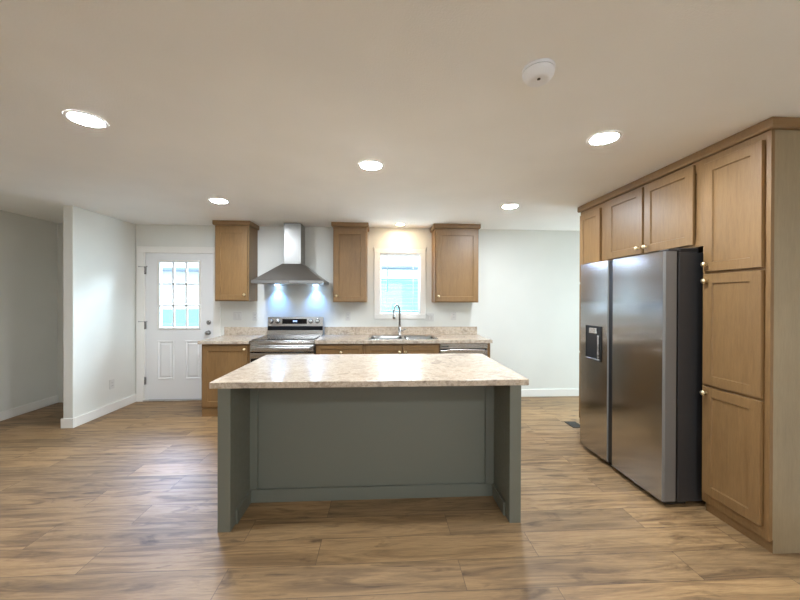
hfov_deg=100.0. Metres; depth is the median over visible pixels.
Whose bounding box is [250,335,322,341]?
cooktop
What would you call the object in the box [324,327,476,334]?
backsplash
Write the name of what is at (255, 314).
wall outlet
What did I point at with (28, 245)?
wall
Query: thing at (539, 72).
smoke detector
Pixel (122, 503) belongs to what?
floor
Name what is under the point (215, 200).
recessed light
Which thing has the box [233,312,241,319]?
light switch
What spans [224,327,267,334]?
backsplash
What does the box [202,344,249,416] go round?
base cabinet
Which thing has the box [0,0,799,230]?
ceiling
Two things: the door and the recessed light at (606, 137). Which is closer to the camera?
the recessed light at (606, 137)
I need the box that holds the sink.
[369,335,437,339]
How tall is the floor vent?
0.007 m
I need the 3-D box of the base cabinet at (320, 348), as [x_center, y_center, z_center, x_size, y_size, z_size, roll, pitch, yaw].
[-0.750,0.968,4.403,0.593,0.873,0.692,0,0,-3]
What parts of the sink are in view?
bowl, bowl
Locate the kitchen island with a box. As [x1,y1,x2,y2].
[217,385,520,532]
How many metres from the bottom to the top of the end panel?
0.873 m
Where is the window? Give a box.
[374,249,425,318]
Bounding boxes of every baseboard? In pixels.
[0,395,57,420]
[61,394,135,427]
[521,389,578,396]
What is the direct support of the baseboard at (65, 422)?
attached to the wall at (99, 250)
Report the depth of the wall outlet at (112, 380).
4.20 m
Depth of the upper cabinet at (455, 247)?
4.52 m
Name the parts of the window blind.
rail, head rail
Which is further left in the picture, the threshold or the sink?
the threshold
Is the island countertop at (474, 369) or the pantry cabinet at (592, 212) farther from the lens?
the pantry cabinet at (592, 212)
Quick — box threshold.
[143,399,201,401]
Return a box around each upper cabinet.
[212,220,258,300]
[331,222,368,301]
[430,224,480,302]
[602,150,703,260]
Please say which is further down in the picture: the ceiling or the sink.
the sink
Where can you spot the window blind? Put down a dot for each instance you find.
(382, 254)
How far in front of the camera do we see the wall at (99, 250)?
3.99 m
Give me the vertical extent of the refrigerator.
1.775 m
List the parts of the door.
raised panel, glazing frame, raised panel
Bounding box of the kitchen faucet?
[393,304,405,334]
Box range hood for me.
[251,223,328,285]
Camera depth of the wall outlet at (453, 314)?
4.84 m
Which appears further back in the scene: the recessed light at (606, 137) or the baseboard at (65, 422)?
the baseboard at (65, 422)
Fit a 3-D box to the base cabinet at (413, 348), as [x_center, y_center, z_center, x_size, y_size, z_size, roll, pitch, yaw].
[0.012,0.970,4.444,0.928,0.873,0.692,0,0,-3]
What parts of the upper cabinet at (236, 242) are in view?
door, frame, crown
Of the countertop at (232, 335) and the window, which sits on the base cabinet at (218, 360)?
the countertop at (232, 335)
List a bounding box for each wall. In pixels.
[0,210,56,411]
[57,223,579,402]
[63,205,135,417]
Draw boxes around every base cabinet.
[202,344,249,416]
[316,344,364,353]
[365,343,439,353]
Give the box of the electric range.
[250,317,322,362]
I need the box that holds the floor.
[0,396,799,599]
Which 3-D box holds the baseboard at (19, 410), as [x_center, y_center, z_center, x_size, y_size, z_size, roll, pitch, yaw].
[-4.418,1.354,0.415,0.014,0.105,8.296,0,0,-3]
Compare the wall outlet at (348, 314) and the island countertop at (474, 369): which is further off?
the wall outlet at (348, 314)
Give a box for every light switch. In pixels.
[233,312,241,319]
[426,313,433,320]
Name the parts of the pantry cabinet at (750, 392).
door, door, door, frame, crown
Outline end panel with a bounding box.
[487,343,489,357]
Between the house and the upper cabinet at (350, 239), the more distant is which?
the house
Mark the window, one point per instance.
(377, 252)
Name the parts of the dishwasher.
door, handle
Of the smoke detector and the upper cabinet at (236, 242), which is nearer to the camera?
the smoke detector
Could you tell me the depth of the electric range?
4.29 m
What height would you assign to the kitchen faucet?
0.431 m
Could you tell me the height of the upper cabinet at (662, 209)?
0.645 m
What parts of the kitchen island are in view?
panel, skirting, skirting, skirting, panel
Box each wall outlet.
[110,379,113,388]
[253,312,257,319]
[346,312,350,319]
[451,312,455,319]
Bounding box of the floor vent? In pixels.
[565,421,579,427]
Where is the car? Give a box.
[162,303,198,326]
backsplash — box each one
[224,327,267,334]
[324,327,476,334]
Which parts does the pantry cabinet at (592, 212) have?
door, door, crown, door, frame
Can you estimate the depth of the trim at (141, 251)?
4.60 m
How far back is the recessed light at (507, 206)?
3.63 m
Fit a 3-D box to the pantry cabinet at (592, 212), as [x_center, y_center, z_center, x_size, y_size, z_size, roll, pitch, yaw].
[2.247,0.201,3.507,0.650,2.430,0.405,0,0,-3]
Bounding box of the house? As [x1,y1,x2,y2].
[381,256,417,312]
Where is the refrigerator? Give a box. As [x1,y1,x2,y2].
[580,248,702,503]
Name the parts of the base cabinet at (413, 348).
door, door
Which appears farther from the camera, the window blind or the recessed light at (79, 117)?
the window blind
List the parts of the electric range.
oven handle, oven door, trim, control panel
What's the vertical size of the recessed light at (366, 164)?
0.010 m
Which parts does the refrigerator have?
freezer door, dispenser lever, fridge door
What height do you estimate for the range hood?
0.827 m
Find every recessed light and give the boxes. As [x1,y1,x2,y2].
[62,110,108,128]
[208,198,228,203]
[358,160,383,169]
[501,204,518,208]
[587,130,621,145]
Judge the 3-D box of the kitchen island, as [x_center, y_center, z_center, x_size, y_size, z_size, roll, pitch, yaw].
[-0.194,0.976,2.565,1.878,0.873,0.964,0,0,-3]
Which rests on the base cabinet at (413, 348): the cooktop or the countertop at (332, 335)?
the countertop at (332, 335)
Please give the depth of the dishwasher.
4.18 m
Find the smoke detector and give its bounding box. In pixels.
[522,58,555,86]
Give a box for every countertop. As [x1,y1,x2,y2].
[197,327,267,343]
[209,353,528,388]
[315,327,492,343]
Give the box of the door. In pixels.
[138,253,212,398]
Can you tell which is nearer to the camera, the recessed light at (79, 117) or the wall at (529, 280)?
the recessed light at (79, 117)
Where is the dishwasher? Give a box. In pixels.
[440,343,487,355]
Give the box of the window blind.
[381,253,419,311]
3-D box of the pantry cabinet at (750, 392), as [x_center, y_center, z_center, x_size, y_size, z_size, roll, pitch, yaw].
[2.324,0.206,2.074,0.650,2.430,0.417,0,0,-3]
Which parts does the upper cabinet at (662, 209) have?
door, crown, door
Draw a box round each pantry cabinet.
[577,196,603,417]
[700,117,799,553]
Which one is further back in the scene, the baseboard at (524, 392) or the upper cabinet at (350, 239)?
the baseboard at (524, 392)
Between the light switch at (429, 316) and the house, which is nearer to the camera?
the light switch at (429, 316)
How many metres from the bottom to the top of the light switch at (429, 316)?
0.116 m
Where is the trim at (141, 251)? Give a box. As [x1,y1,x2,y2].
[136,246,220,401]
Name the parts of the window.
sash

